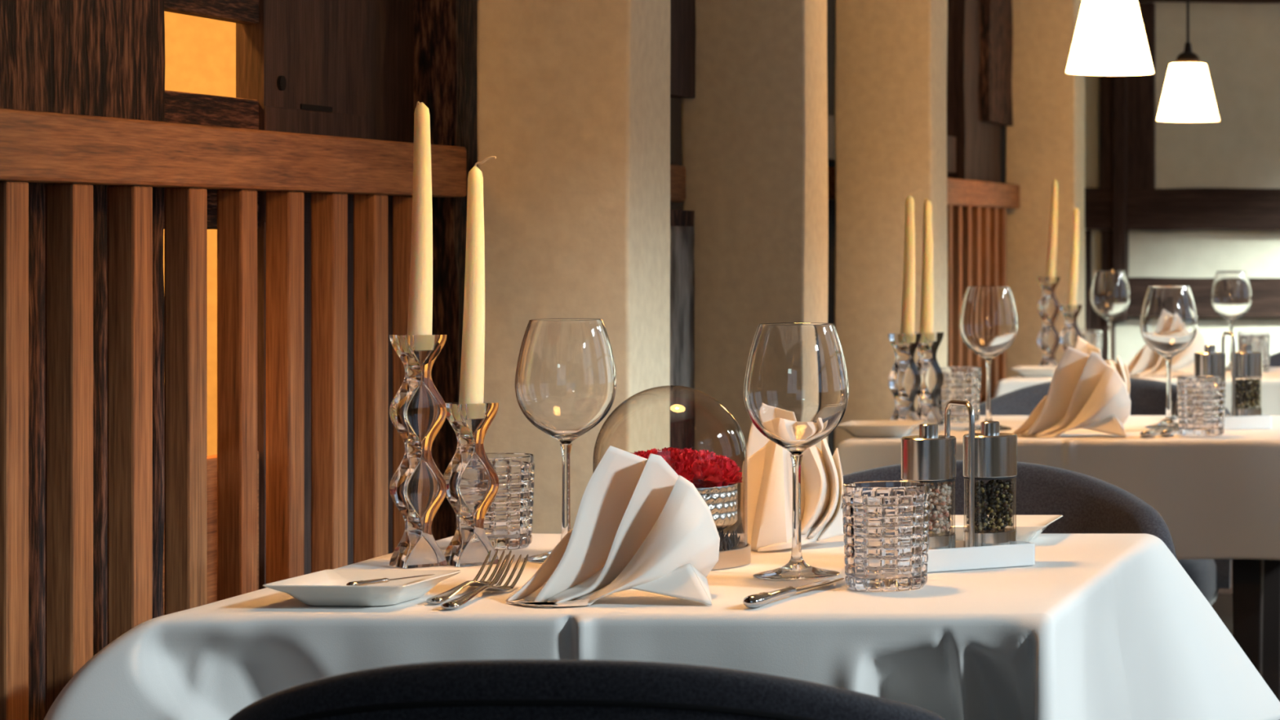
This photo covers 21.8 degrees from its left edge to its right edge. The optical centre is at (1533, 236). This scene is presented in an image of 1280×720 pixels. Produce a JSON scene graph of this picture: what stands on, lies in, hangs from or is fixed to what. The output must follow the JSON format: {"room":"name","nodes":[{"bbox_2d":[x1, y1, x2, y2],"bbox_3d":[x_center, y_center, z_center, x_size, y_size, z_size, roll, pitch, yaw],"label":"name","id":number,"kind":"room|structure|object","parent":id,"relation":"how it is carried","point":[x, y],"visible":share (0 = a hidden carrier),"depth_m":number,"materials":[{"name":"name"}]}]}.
{"room":"restaurant","nodes":[
{"label":"restaurant","id":0,"kind":"room"},
{"bbox_2d":[163,11,235,455],"bbox_3d":[-1.925,-0.191,2.900,0.650,2.550,3.400,0,0,0],"label":"wall","id":1,"kind":"structure","parent":0,"point":[200,52],"depth_m":4.55,"materials":[{"name":"paint"}]},
{"bbox_2d":[670,0,1005,456],"bbox_3d":[-1.530,-0.191,3.850,0.140,2.550,10.900,0,0,0],"label":"wall","id":2,"kind":"structure","parent":0,"point":[676,154],"depth_m":6.55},
{"bbox_2d":[0,0,164,719],"bbox_3d":[-1.434,-0.166,2.191,0.036,2.500,1.985,0,0,0],"label":"wooden panel","id":3,"kind":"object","parent":2,"relation":"attached to","point":[101,58],"depth_m":3.02,"materials":[{"name":"wood"}]},
{"bbox_2d":[162,450,258,615],"bbox_3d":[-1.437,0.661,3.307,0.023,0.845,0.250,0,0,0],"label":"trim","id":4,"kind":"structure","parent":2,"relation":"attached to","point":[211,460],"depth_m":3.31,"materials":[{"name":"brown wood"}]},
{"bbox_2d":[163,89,258,229],"bbox_3d":[-1.437,-0.081,3.307,0.023,0.145,0.250,0,0,0],"label":"trim","id":5,"kind":"structure","parent":2,"relation":"attached to","point":[188,108],"depth_m":3.31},
{"bbox_2d":[164,0,258,23],"bbox_3d":[-1.437,-0.827,3.307,0.023,1.178,0.250,0,0,0],"label":"trim","id":6,"kind":"structure","parent":2,"relation":"attached to","point":[239,11],"depth_m":3.33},
{"bbox_2d":[276,75,286,90],"bbox_3d":[-1.419,-0.174,3.475,0.004,0.017,0.017,0,0,0],"label":"trim","id":7,"kind":"structure","parent":2,"relation":"attached to","point":[281,81],"depth_m":3.47,"materials":[{"name":"black"}]},
{"bbox_2d":[235,0,365,589],"bbox_3d":[-1.435,-0.166,3.581,0.033,2.500,0.299,0,0,0],"label":"wooden panel","id":8,"kind":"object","parent":2,"relation":"attached to","point":[318,46],"depth_m":3.54,"materials":[{"name":"wood"}]},
{"bbox_2d":[258,105,366,223],"bbox_3d":[-1.433,-0.082,3.581,0.028,0.131,0.298,0,0,0],"label":"trim","id":9,"kind":"structure","parent":2,"relation":"attached to","point":[276,118],"depth_m":3.56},
{"bbox_2d":[300,103,332,111],"bbox_3d":[-1.419,-0.150,3.575,0.004,0.006,0.090,0,0,0],"label":"trim","id":10,"kind":"structure","parent":2,"relation":"attached to","point":[303,106],"depth_m":3.57,"materials":[{"name":"black"}]},
{"bbox_2d":[365,0,413,554],"bbox_3d":[-1.478,-0.166,3.875,0.045,2.500,0.290,0,0,0],"label":"trim","id":11,"kind":"structure","parent":2,"relation":"attached to","point":[389,24],"depth_m":3.90,"materials":[{"name":"wood"}]},
{"bbox_2d":[413,0,477,541],"bbox_3d":[-1.447,-0.166,4.168,0.106,2.500,0.370,0,0,0],"label":"wooden post","id":12,"kind":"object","parent":2,"relation":"attached to","point":[445,31],"depth_m":3.99,"materials":[{"name":"wood"}]},
{"bbox_2d":[670,164,685,202],"bbox_3d":[-1.349,-0.083,4.468,0.041,0.058,0.695,0,0,0],"label":"trim","id":13,"kind":"structure","parent":2,"relation":"attached to","point":[677,172],"depth_m":4.76,"materials":[{"name":"brown wood"}]},
{"bbox_2d":[670,226,694,422],"bbox_3d":[-1.315,0.134,4.675,0.004,0.300,0.250,0,0,0],"label":"window","id":14,"kind":"structure","parent":2,"relation":"attached to","point":[682,237],"depth_m":4.73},
{"bbox_2d":[670,0,695,97],"bbox_3d":[-1.358,-0.817,4.636,0.084,1.198,0.373,0,0,0],"label":"trim","id":15,"kind":"structure","parent":2,"relation":"attached to","point":[682,12],"depth_m":4.75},
{"bbox_2d":[670,209,695,450],"bbox_3d":[-1.359,0.521,4.612,0.083,1.125,0.428,0,0,0],"label":"trim","id":16,"kind":"structure","parent":2,"relation":"attached to","point":[682,432],"depth_m":4.77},
{"bbox_2d":[827,115,956,173],"bbox_3d":[-1.445,-0.201,6.825,0.050,0.090,1.450,0,0,0],"label":"trim","id":17,"kind":"structure","parent":2,"relation":"attached to","point":[951,140],"depth_m":7.43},
{"bbox_2d":[946,0,1000,182],"bbox_3d":[-1.433,-0.166,7.805,0.073,2.500,0.513,0,0,0],"label":"trim","id":18,"kind":"structure","parent":2,"relation":"attached to","point":[978,143],"depth_m":7.58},
{"bbox_2d":[978,0,1013,125],"bbox_3d":[-1.395,-0.854,7.917,0.049,1.124,0.337,0,0,0],"label":"trim","id":19,"kind":"structure","parent":2,"relation":"attached to","point":[996,20],"depth_m":7.84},
{"bbox_2d":[1084,1,1279,366],"bbox_3d":[-0.400,-0.191,9.375,3.800,2.550,0.150,0,0,0],"label":"wall","id":20,"kind":"structure","parent":0,"point":[1238,44],"depth_m":9.30,"materials":[{"name":"paint"}]},
{"bbox_2d":[1084,230,1091,329],"bbox_3d":[-1.378,0.532,9.283,0.075,1.104,0.055,0,0,0],"label":"trim","id":21,"kind":"structure","parent":20,"relation":"attached to","point":[1087,233],"depth_m":9.25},
{"bbox_2d":[1089,300,1103,359],"bbox_3d":[-1.345,0.628,9.285,0.101,0.912,0.050,0,0,0],"label":"trim","id":22,"kind":"structure","parent":20,"relation":"attached to","point":[1096,321],"depth_m":9.26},
{"bbox_2d":[1102,230,1115,362],"bbox_3d":[-1.286,0.197,9.285,0.036,0.435,0.050,0,0,0],"label":"trim","id":23,"kind":"structure","parent":20,"relation":"attached to","point":[1107,235],"depth_m":9.26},
{"bbox_2d":[1112,75,1128,320],"bbox_3d":[-1.247,-0.536,9.270,0.040,1.577,0.080,0,0,0],"label":"trim","id":24,"kind":"structure","parent":20,"relation":"attached to","point":[1120,233],"depth_m":9.23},
{"bbox_2d":[1099,2,1155,188],"bbox_3d":[-1.228,-0.426,9.283,0.164,0.564,0.055,0,0,0],"label":"trim","id":25,"kind":"structure","parent":20,"relation":"attached to","point":[1140,89],"depth_m":9.25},
{"bbox_2d":[1084,187,1279,230],"bbox_3d":[0.404,-0.082,9.280,3.639,0.130,0.060,0,0,0],"label":"trim","id":26,"kind":"structure","parent":20,"relation":"attached to","point":[1190,208],"depth_m":9.25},
{"bbox_2d":[1126,277,1279,317],"bbox_3d":[0.495,0.185,9.283,3.457,0.124,0.055,0,0,0],"label":"trim","id":27,"kind":"structure","parent":20,"relation":"attached to","point":[1265,291],"depth_m":9.25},
{"bbox_2d":[1137,0,1279,3],"bbox_3d":[0.404,-0.774,9.280,3.639,0.135,0.060,0,0,0],"label":"trim","id":28,"kind":"structure","parent":20,"relation":"attached to","point":[1163,1],"depth_m":9.25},
{"bbox_2d":[1217,560,1232,595],"bbox_3d":[-0.100,0.809,9.290,2.800,0.550,0.020,0,0,0],"label":"baseboard","id":29,"kind":"structure","parent":20,"relation":"attached to","point":[1221,591],"depth_m":9.28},
{"bbox_2d":[1211,595,1233,636],"bbox_3d":[-0.400,1.134,3.850,3.800,0.100,11.300,0,0,0],"label":"floor","id":30,"kind":"structure","parent":0,"point":[1222,606],"depth_m":8.92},
{"bbox_2d":[0,107,466,719],"bbox_3d":[-1.374,0.455,2.998,0.040,1.138,1.796,0,0,0],"label":"wall","id":31,"kind":"structure","parent":30,"relation":"on","point":[71,153],"depth_m":3.10,"materials":[{"name":"brown wood"}]},
{"bbox_2d":[476,0,670,533],"bbox_3d":[-1.247,-0.191,3.994,0.197,2.550,0.190,0,0,0],"label":"pillar","id":32,"kind":"structure","parent":30,"relation":"on","point":[573,96],"depth_m":3.90,"materials":[{"name":"paint"}]},
{"bbox_2d":[228,659,946,719],"bbox_3d":[-0.669,0.685,2.271,0.579,0.802,0.467,0,0,0],"label":"tub chair","id":33,"kind":"object","parent":30,"relation":"on","point":[475,689],"visible":1,"depth_m":2.06,"materials":[{"name":"grey fabric"}]},
{"bbox_2d":[681,0,828,533],"bbox_3d":[-1.246,-0.191,4.918,0.197,2.550,0.166,0,0,0],"label":"pillar","id":34,"kind":"structure","parent":30,"relation":"on","point":[754,130],"depth_m":4.84,"materials":[{"name":"paint"}]},
{"bbox_2d":[833,0,947,453],"bbox_3d":[-1.242,-0.191,5.936,0.188,2.550,0.170,0,0,0],"label":"pillar","id":35,"kind":"structure","parent":30,"relation":"on","point":[891,87],"depth_m":5.85,"materials":[{"name":"paint"}]},
{"bbox_2d":[827,167,1019,404],"bbox_3d":[-1.375,0.444,7.059,0.042,1.161,2.058,0,0,0],"label":"partition","id":36,"kind":"structure","parent":30,"relation":"on","point":[976,210],"depth_m":7.52,"materials":[{"name":"brown wood"}]},
{"bbox_2d":[733,460,1177,559],"bbox_3d":[-0.715,0.685,3.686,0.579,0.802,0.467,0,0,0],"label":"tub chair","id":37,"kind":"object","parent":30,"relation":"on","point":[1086,504],"visible":0.22,"depth_m":3.85,"materials":[{"name":"grey fabric"}]},
{"bbox_2d":[1005,0,1084,378],"bbox_3d":[-1.303,-0.191,8.195,0.188,2.550,0.193,0,0,0],"label":"pillar","id":38,"kind":"structure","parent":30,"relation":"on","point":[1045,142],"depth_m":8.10,"materials":[{"name":"paint"}]},
{"bbox_2d":[978,377,1231,605],"bbox_3d":[-0.860,0.685,5.984,0.579,0.802,0.467,0,0,0],"label":"tub chair","id":39,"kind":"object","parent":30,"relation":"on","point":[1147,397],"visible":0.13,"depth_m":6.13,"materials":[{"name":"grey fabric"}]},
{"bbox_2d":[1231,559,1279,702],"bbox_3d":[-0.750,0.711,5.385,0.668,0.746,0.598,0,0,0],"label":"dining table","id":40,"kind":"object","parent":30,"relation":"on","point":[1255,582],"visible":0.07,"depth_m":5.15,"materials":[{"name":"black"}]},
{"bbox_2d":[836,415,1279,559],"bbox_3d":[-0.731,0.431,5.375,0.880,0.194,0.809,0,0,0],"label":"tablecloth","id":41,"kind":"object","parent":40,"relation":"on","point":[1218,497],"visible":0.4,"depth_m":5.02,"materials":[{"name":"white fabric"}]},
{"bbox_2d":[836,420,928,436],"bbox_3d":[-1.092,0.323,5.140,0.131,0.022,0.131,0,0,0],"label":"plate","id":42,"kind":"object","parent":41,"relation":"on","point":[855,428],"visible":0.92,"depth_m":5.09,"materials":[{"name":"white ceramic"}]},
{"bbox_2d":[888,333,921,427],"bbox_3d":[-1.098,0.251,5.355,0.039,0.164,0.044,0,0,36],"label":"candle holder","id":43,"kind":"object","parent":41,"relation":"on","point":[904,380],"visible":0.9,"depth_m":5.34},
{"bbox_2d":[900,189,921,333],"bbox_3d":[-1.088,0.051,5.352,0.036,0.267,0.024,0,0,28],"label":"taper candle","id":44,"kind":"object","parent":43,"relation":"on","point":[908,311],"visible":1,"depth_m":5.35,"materials":[{"name":"beige wax"}]},
{"bbox_2d":[914,332,943,425],"bbox_3d":[-1.073,0.251,5.430,0.039,0.164,0.044,0,0,39],"label":"candle holder","id":45,"kind":"object","parent":41,"relation":"on","point":[931,372],"visible":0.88,"depth_m":5.42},
{"bbox_2d":[919,199,933,332],"bbox_3d":[-1.075,0.059,5.430,0.025,0.252,0.024,0,0,0],"label":"taper candle","id":46,"kind":"object","parent":45,"relation":"on","point":[926,311],"visible":0.99,"depth_m":5.42,"materials":[{"name":"beige wax"}]},
{"bbox_2d":[936,366,981,423],"bbox_3d":[-1.034,0.284,5.510,0.082,0.098,0.082,0,0,-29],"label":"glass tumbler","id":47,"kind":"object","parent":41,"relation":"on","point":[960,383],"visible":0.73,"depth_m":5.48,"materials":[{"name":"clear glass"}]},
{"bbox_2d":[959,285,1017,431],"bbox_3d":[-0.943,0.210,5.310,0.101,0.248,0.101,0,0,14],"label":"wine glass","id":48,"kind":"object","parent":41,"relation":"on","point":[988,318],"visible":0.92,"depth_m":5.28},
{"bbox_2d":[959,285,1017,360],"bbox_3d":[-0.943,0.150,5.310,0.101,0.129,0.101,0,0,0],"label":"bowl","id":49,"kind":"object","parent":48,"relation":"on","point":[988,318],"depth_m":5.27,"materials":[{"name":"clear glass"}]},
{"bbox_2d":[1012,346,1130,437],"bbox_3d":[-0.775,0.259,5.151,0.202,0.148,0.130,0,0,1],"label":"folded napkin","id":50,"kind":"object","parent":41,"relation":"on","point":[1086,392],"visible":1,"depth_m":5.16,"materials":[{"name":"white fabric"}]},
{"bbox_2d":[1074,335,1130,415],"bbox_3d":[-0.781,0.256,5.514,0.110,0.153,0.132,0,0,-9],"label":"folded napkin","id":51,"kind":"object","parent":41,"relation":"on","point":[1082,345],"visible":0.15,"depth_m":5.53,"materials":[{"name":"white fabric"}]},
{"bbox_2d":[1139,427,1168,437],"bbox_3d":[-0.639,0.328,5.177,0.018,0.011,0.204,0,0,3],"label":"table knife","id":52,"kind":"object","parent":41,"relation":"on","point":[1145,433],"visible":1,"depth_m":5.10,"materials":[{"name":"silver metal"}]},
{"bbox_2d":[1139,285,1197,428],"bbox_3d":[-0.637,0.210,5.360,0.101,0.248,0.101,0,0,-3],"label":"wine glass","id":53,"kind":"object","parent":41,"relation":"on","point":[1168,320],"visible":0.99,"depth_m":5.33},
{"bbox_2d":[1139,285,1197,359],"bbox_3d":[-0.637,0.150,5.360,0.101,0.129,0.101,0,0,0],"label":"bowl","id":54,"kind":"object","parent":53,"relation":"on","point":[1168,320],"depth_m":5.32,"materials":[{"name":"clear glass"}]},
{"bbox_2d":[1160,426,1179,436],"bbox_3d":[-0.611,0.328,5.202,0.018,0.011,0.204,0,0,1],"label":"table knife","id":55,"kind":"object","parent":41,"relation":"on","point":[1165,433],"visible":0.8,"depth_m":5.11,"materials":[{"name":"silver metal"}]},
{"bbox_2d":[1176,375,1226,436],"bbox_3d":[-0.556,0.284,5.140,0.082,0.098,0.082,0,0,-36],"label":"glass tumbler","id":56,"kind":"object","parent":41,"relation":"on","point":[1201,402],"visible":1,"depth_m":5.11,"materials":[{"name":"clear glass"}]},
{"bbox_2d":[1221,331,1271,430],"bbox_3d":[-0.530,0.249,5.330,0.136,0.168,0.070,0,0,-24],"label":"caddy","id":57,"kind":"object","parent":41,"relation":"on","point":[1264,421],"visible":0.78,"depth_m":5.30,"materials":[{"name":"ceramic"}]},
{"bbox_2d":[1194,345,1226,417],"bbox_3d":[-0.561,0.254,5.316,0.054,0.132,0.054,0,0,0],"label":"salt mill","id":58,"kind":"object","parent":57,"relation":"in","point":[1209,362],"visible":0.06,"depth_m":5.29,"materials":[{"name":"metal"}]},
{"bbox_2d":[1231,344,1262,416],"bbox_3d":[-0.499,0.254,5.344,0.054,0.132,0.054,0,0,0],"label":"pepper mill","id":59,"kind":"object","parent":57,"relation":"in","point":[1248,362],"visible":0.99,"depth_m":5.33,"materials":[{"name":"metal"}]},
{"bbox_2d":[1223,413,1271,430],"bbox_3d":[-0.530,0.322,5.330,0.136,0.022,0.070,0,0,-24],"label":"tray","id":60,"kind":"object","parent":57,"relation":"on","point":[1264,421],"depth_m":5.31,"materials":[{"name":"white ceramic"}]},
{"bbox_2d":[1269,351,1279,367],"bbox_3d":[-0.500,0.685,8.044,0.579,0.802,0.467,0,0,0],"label":"tub chair","id":61,"kind":"object","parent":30,"relation":"on","point":[1274,362],"visible":0.05,"depth_m":8.18,"materials":[{"name":"grey fabric"}]},
{"bbox_3d":[-0.820,0.711,3.087,0.678,0.746,0.637,0,0,0],"label":"dining table","id":62,"kind":"object","parent":30,"relation":"on","visible":0},
{"bbox_2d":[44,533,1279,719],"bbox_3d":[-0.800,0.439,3.074,1.066,0.210,0.864,0,0,0],"label":"tablecloth","id":63,"kind":"object","parent":62,"relation":"on","point":[1100,626],"visible":0.7,"depth_m":2.73,"materials":[{"name":"white fabric"}]},
{"bbox_2d":[262,568,461,606],"bbox_3d":[-1.070,0.323,2.806,0.131,0.022,0.131,0,0,3],"label":"plate","id":64,"kind":"object","parent":63,"relation":"on","point":[326,588],"visible":1,"depth_m":2.77,"materials":[{"name":"white ceramic"}]},
{"bbox_2d":[346,573,435,586],"bbox_3d":[-1.045,0.314,2.806,0.009,0.006,0.107,0,0,23],"label":"butter knife","id":65,"kind":"object","parent":64,"relation":"on","point":[362,583],"visible":0.98,"depth_m":2.78,"materials":[{"name":"silver metal"}]},
{"bbox_2d":[389,333,446,568],"bbox_3d":[-1.131,0.216,3.110,0.044,0.234,0.039,0,0,-45],"label":"candle holder","id":66,"kind":"object","parent":63,"relation":"on","point":[418,411],"visible":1,"depth_m":3.10,"materials":[{"name":"glass"}]},
{"bbox_2d":[407,101,432,335],"bbox_3d":[-1.129,-0.011,3.110,0.025,0.252,0.024,0,0,0],"label":"taper candle","id":67,"kind":"object","parent":66,"relation":"on","point":[420,322],"visible":0.99,"depth_m":3.10,"materials":[{"name":"beige wax"}]},
{"bbox_2d":[426,550,511,604],"bbox_3d":[-0.999,0.318,2.875,0.025,0.029,0.200,0,0,-2],"label":"fork","id":68,"kind":"object","parent":63,"relation":"on","point":[443,597],"visible":0.94,"depth_m":2.92,"materials":[{"name":"silver metal"}]},
{"bbox_2d":[443,401,498,566],"bbox_3d":[-1.083,0.251,3.125,0.044,0.164,0.039,0,0,-45],"label":"candle holder","id":69,"kind":"object","parent":63,"relation":"on","point":[472,481],"visible":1,"depth_m":3.11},
{"bbox_2d":[458,155,496,403],"bbox_3d":[-1.077,0.051,3.122,0.036,0.267,0.024,0,0,28],"label":"taper candle","id":70,"kind":"object","parent":69,"relation":"on","point":[473,351],"visible":1,"depth_m":3.12,"materials":[{"name":"beige wax"}]},
{"bbox_2d":[440,554,528,609],"bbox_3d":[-0.970,0.318,2.835,0.025,0.029,0.200,0,0,-1],"label":"fork","id":71,"kind":"object","parent":63,"relation":"on","point":[459,602],"visible":1,"depth_m":2.88,"materials":[{"name":"silver metal"}]},
{"bbox_2d":[456,453,534,550],"bbox_3d":[-1.115,0.284,3.292,0.082,0.098,0.082,0,0,-17],"label":"glass tumbler","id":72,"kind":"object","parent":63,"relation":"on","point":[508,520],"visible":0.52,"depth_m":3.27,"materials":[{"name":"clear glass"}]},
{"bbox_2d":[515,318,617,562],"bbox_3d":[-1.001,0.210,3.175,0.101,0.248,0.101,0,0,-14],"label":"wine glass","id":73,"kind":"object","parent":63,"relation":"on","point":[566,380],"visible":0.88,"depth_m":3.14,"materials":[{"name":"glass"}]},
{"bbox_2d":[515,318,617,444],"bbox_3d":[-1.001,0.150,3.175,0.101,0.129,0.101,0,0,0],"label":"bowl","id":74,"kind":"object","parent":73,"relation":"on","point":[566,380],"depth_m":3.14,"materials":[{"name":"clear glass"}]},
{"bbox_2d":[506,445,719,607],"bbox_3d":[-0.844,0.263,2.820,0.190,0.140,0.123,0,0,-7],"label":"folded napkin","id":75,"kind":"object","parent":63,"relation":"on","point":[639,524],"visible":1,"depth_m":2.82,"materials":[{"name":"white fabric"}]},
{"bbox_2d":[592,385,751,570],"bbox_3d":[-0.878,0.242,3.120,0.158,0.182,0.158,0,0,43],"label":"glass cloche","id":76,"kind":"object","parent":63,"relation":"on","point":[733,553],"visible":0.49,"depth_m":3.11,"materials":[{"name":"clear glass"}]},
{"bbox_2d":[693,480,737,532],"bbox_3d":[-0.878,0.285,3.120,0.132,0.066,0.132,0,0,-13],"label":"flower pot","id":77,"kind":"object","parent":76,"relation":"in","point":[722,501],"visible":0.2,"depth_m":3.10,"materials":[{"name":"silver metal"}]},
{"bbox_2d":[640,451,672,462],"bbox_3d":[-0.884,0.231,3.091,0.046,0.030,0.046,0,0,-2],"label":"carnation","id":78,"kind":"object","parent":77,"relation":"in","point":[665,457],"visible":0.06,"depth_m":3.09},
{"bbox_2d":[657,446,683,459],"bbox_3d":[-0.877,0.227,3.120,0.046,0.026,0.047,0,0,0],"label":"carnation","id":79,"kind":"object","parent":77,"relation":"in","point":[671,451],"visible":0.3,"depth_m":3.11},
{"bbox_2d":[665,460,695,485],"bbox_3d":[-0.862,0.240,3.072,0.045,0.033,0.046,0,0,-2],"label":"carnation","id":80,"kind":"object","parent":77,"relation":"in","point":[679,468],"visible":0.23,"depth_m":3.07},
{"bbox_2d":[670,450,706,471],"bbox_3d":[-0.856,0.231,3.100,0.045,0.030,0.046,0,0,-24],"label":"carnation","id":81,"kind":"object","parent":77,"relation":"in","point":[686,457],"visible":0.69,"depth_m":3.09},
{"bbox_2d":[689,448,718,460],"bbox_3d":[-0.849,0.231,3.128,0.046,0.028,0.046,0,0,17],"label":"carnation","id":82,"kind":"object","parent":77,"relation":"in","point":[707,455],"visible":0.2,"depth_m":3.12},
{"bbox_2d":[686,457,725,487],"bbox_3d":[-0.837,0.239,3.091,0.046,0.031,0.045,0,0,3],"label":"carnation","id":83,"kind":"object","parent":77,"relation":"in","point":[709,473],"visible":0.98,"depth_m":3.08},
{"bbox_2d":[705,457,742,486],"bbox_3d":[-0.828,0.239,3.119,0.046,0.031,0.046,0,0,-26],"label":"carnation","id":84,"kind":"object","parent":77,"relation":"in","point":[731,473],"visible":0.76,"depth_m":3.11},
{"bbox_2d":[740,422,844,551],"bbox_3d":[-0.803,0.258,3.310,0.107,0.150,0.120,0,0,-32],"label":"folded napkin","id":85,"kind":"object","parent":63,"relation":"on","point":[770,468],"visible":0.73,"depth_m":3.29,"materials":[{"name":"white fabric"}]},
{"bbox_2d":[742,577,844,608],"bbox_3d":[-0.684,0.327,2.848,0.018,0.012,0.214,0,0,9],"label":"table knife","id":86,"kind":"object","parent":63,"relation":"on","point":[760,599],"visible":1,"depth_m":2.79,"materials":[{"name":"silver metal"}]},
{"bbox_2d":[743,322,848,580],"bbox_3d":[-0.725,0.210,3.018,0.101,0.248,0.101,0,0,8],"label":"wine glass","id":87,"kind":"object","parent":63,"relation":"on","point":[796,388],"visible":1,"depth_m":2.98,"materials":[{"name":"glass"}]},
{"bbox_2d":[743,322,848,454],"bbox_3d":[-0.725,0.150,3.018,0.101,0.129,0.101,0,0,0],"label":"bowl","id":88,"kind":"object","parent":87,"relation":"on","point":[796,388],"depth_m":2.98,"materials":[{"name":"clear glass"}]},
{"bbox_2d":[841,480,930,591],"bbox_3d":[-0.615,0.284,2.915,0.082,0.098,0.082,0,0,-6],"label":"glass tumbler","id":89,"kind":"object","parent":63,"relation":"on","point":[886,526],"visible":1,"depth_m":2.88,"materials":[{"name":"clear glass"}]},
{"bbox_2d":[926,400,1035,572],"bbox_3d":[-0.580,0.249,3.100,0.136,0.168,0.070,0,0,-35],"label":"caddy","id":90,"kind":"object","parent":63,"relation":"on","point":[959,557],"visible":0.73,"depth_m":3.08,"materials":[{"name":"white ceramic"}]},
{"bbox_2d":[901,423,955,549],"bbox_3d":[-0.607,0.254,3.081,0.054,0.132,0.054,0,0,0],"label":"salt mill","id":91,"kind":"object","parent":90,"relation":"in","point":[928,456],"visible":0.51,"depth_m":3.06,"materials":[{"name":"metal"}]},
{"bbox_2d":[926,539,1035,572],"bbox_3d":[-0.580,0.322,3.100,0.136,0.022,0.070,0,0,-35],"label":"tray","id":92,"kind":"object","parent":90,"relation":"attached to","point":[959,557],"depth_m":3.08,"materials":[{"name":"white ceramic"}]},
{"bbox_2d":[963,421,1017,547],"bbox_3d":[-0.553,0.254,3.119,0.054,0.132,0.054,0,0,0],"label":"pepper mill","id":93,"kind":"object","parent":90,"relation":"in","point":[995,451],"visible":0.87,"depth_m":3.10,"materials":[{"name":"metal"}]},
{"bbox_2d":[931,515,1062,542],"bbox_3d":[-0.592,0.323,3.372,0.131,0.022,0.131,0,0,0],"label":"plate","id":94,"kind":"object","parent":63,"relation":"on","point":[1028,527],"visible":0.54,"depth_m":3.41,"materials":[{"name":"white ceramic"}]},
{"bbox_3d":[-0.860,0.711,7.510,0.668,0.746,0.588,0,0,0],"label":"dining table","id":95,"kind":"object","parent":30,"relation":"on","visible":0},
{"bbox_2d":[992,367,1279,415],"bbox_3d":[-0.841,0.431,7.511,0.885,0.194,0.796,0,0,0],"label":"tablecloth","id":96,"kind":"object","parent":95,"relation":"on","point":[1269,382],"visible":0.12,"depth_m":7.16,"materials":[{"name":"white fabric"}]},
{"bbox_2d":[1009,365,1057,376],"bbox_3d":[-1.178,0.323,7.340,0.131,0.022,0.131,0,0,0],"label":"plate","id":97,"kind":"object","parent":96,"relation":"on","point":[1024,371],"visible":0.66,"depth_m":7.29,"materials":[{"name":"white ceramic"}]},
{"bbox_2d":[1036,276,1060,365],"bbox_3d":[-1.201,0.216,7.600,0.039,0.234,0.044,0,0,45],"label":"candle holder","id":98,"kind":"object","parent":96,"relation":"on","point":[1048,308],"visible":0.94,"depth_m":7.59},
{"bbox_2d":[1045,179,1057,276],"bbox_3d":[-1.194,-0.014,7.599,0.030,0.257,0.025,0,0,27],"label":"taper candle","id":99,"kind":"object","parent":98,"relation":"on","point":[1052,241],"visible":1,"depth_m":7.59,"materials":[{"name":"beige wax"}]},
{"bbox_2d":[1059,304,1082,352],"bbox_3d":[-1.150,0.251,7.620,0.039,0.164,0.044,0,0,45],"label":"candle holder","id":100,"kind":"object","parent":96,"relation":"on","point":[1070,331],"visible":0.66,"depth_m":7.61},
{"bbox_2d":[1066,207,1079,305],"bbox_3d":[-1.145,0.056,7.619,0.030,0.257,0.025,0,0,27],"label":"taper candle","id":101,"kind":"object","parent":100,"relation":"on","point":[1073,271],"visible":1,"depth_m":7.61,"materials":[{"name":"beige wax"}]},
{"bbox_2d":[1080,329,1102,355],"bbox_3d":[-1.125,0.284,7.710,0.082,0.098,0.082,0,0,0],"label":"glass tumbler","id":102,"kind":"object","parent":96,"relation":"on","point":[1094,337],"visible":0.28,"depth_m":7.68,"materials":[{"name":"clear glass"}]},
{"bbox_2d":[1089,270,1129,367],"bbox_3d":[-1.074,0.210,7.780,0.101,0.248,0.101,0,0,42],"label":"wine glass","id":103,"kind":"object","parent":96,"relation":"on","point":[1109,295],"visible":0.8,"depth_m":7.75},
{"bbox_2d":[1089,270,1129,321],"bbox_3d":[-1.074,0.150,7.780,0.101,0.129,0.101,0,0,0],"label":"bowl","id":104,"kind":"object","parent":103,"relation":"on","point":[1109,295],"depth_m":7.74,"materials":[{"name":"clear glass"}]},
{"bbox_2d":[1127,328,1205,377],"bbox_3d":[-0.886,0.253,7.343,0.217,0.159,0.140,0,0,2],"label":"folded napkin","id":105,"kind":"object","parent":96,"relation":"on","point":[1147,362],"visible":0.56,"depth_m":7.33,"materials":[{"name":"white fabric"}]},
{"bbox_2d":[1211,271,1251,370],"bbox_3d":[-0.754,0.210,7.660,0.101,0.248,0.101,0,0,-25],"label":"wine glass","id":106,"kind":"object","parent":96,"relation":"on","point":[1231,293],"visible":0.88,"depth_m":7.62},
{"bbox_2d":[1211,271,1251,322],"bbox_3d":[-0.754,0.150,7.660,0.101,0.129,0.101,0,0,0],"label":"bowl","id":107,"kind":"object","parent":106,"relation":"on","point":[1231,293],"depth_m":7.62,"materials":[{"name":"clear glass"}]},
{"bbox_2d":[1237,331,1271,371],"bbox_3d":[-0.691,0.284,7.590,0.082,0.098,0.082,0,0,0],"label":"glass tumbler","id":108,"kind":"object","parent":96,"relation":"on","point":[1260,340],"visible":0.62,"depth_m":7.56,"materials":[{"name":"clear glass"}]},
{"bbox_3d":[-0.400,-1.516,3.850,3.800,0.100,11.300,0,0,0],"label":"ceiling","id":109,"kind":"structure","parent":0,"visible":0},
{"bbox_2d":[1066,0,1154,75],"bbox_3d":[-0.728,-0.873,5.270,0.150,1.185,0.150,0,0,0],"label":"pendant lamp","id":110,"kind":"object","parent":109,"relation":"hanging from","point":[1109,38],"visible":1,"depth_m":5.22,"materials":[{"name":"white"}]},
{"bbox_2d":[1156,0,1219,121],"bbox_3d":[-0.836,-0.873,7.420,0.150,1.185,0.150,0,0,0],"label":"pendant lamp","id":111,"kind":"object","parent":109,"relation":"hanging from","point":[1188,95],"visible":1,"depth_m":7.37,"materials":[{"name":"white"}]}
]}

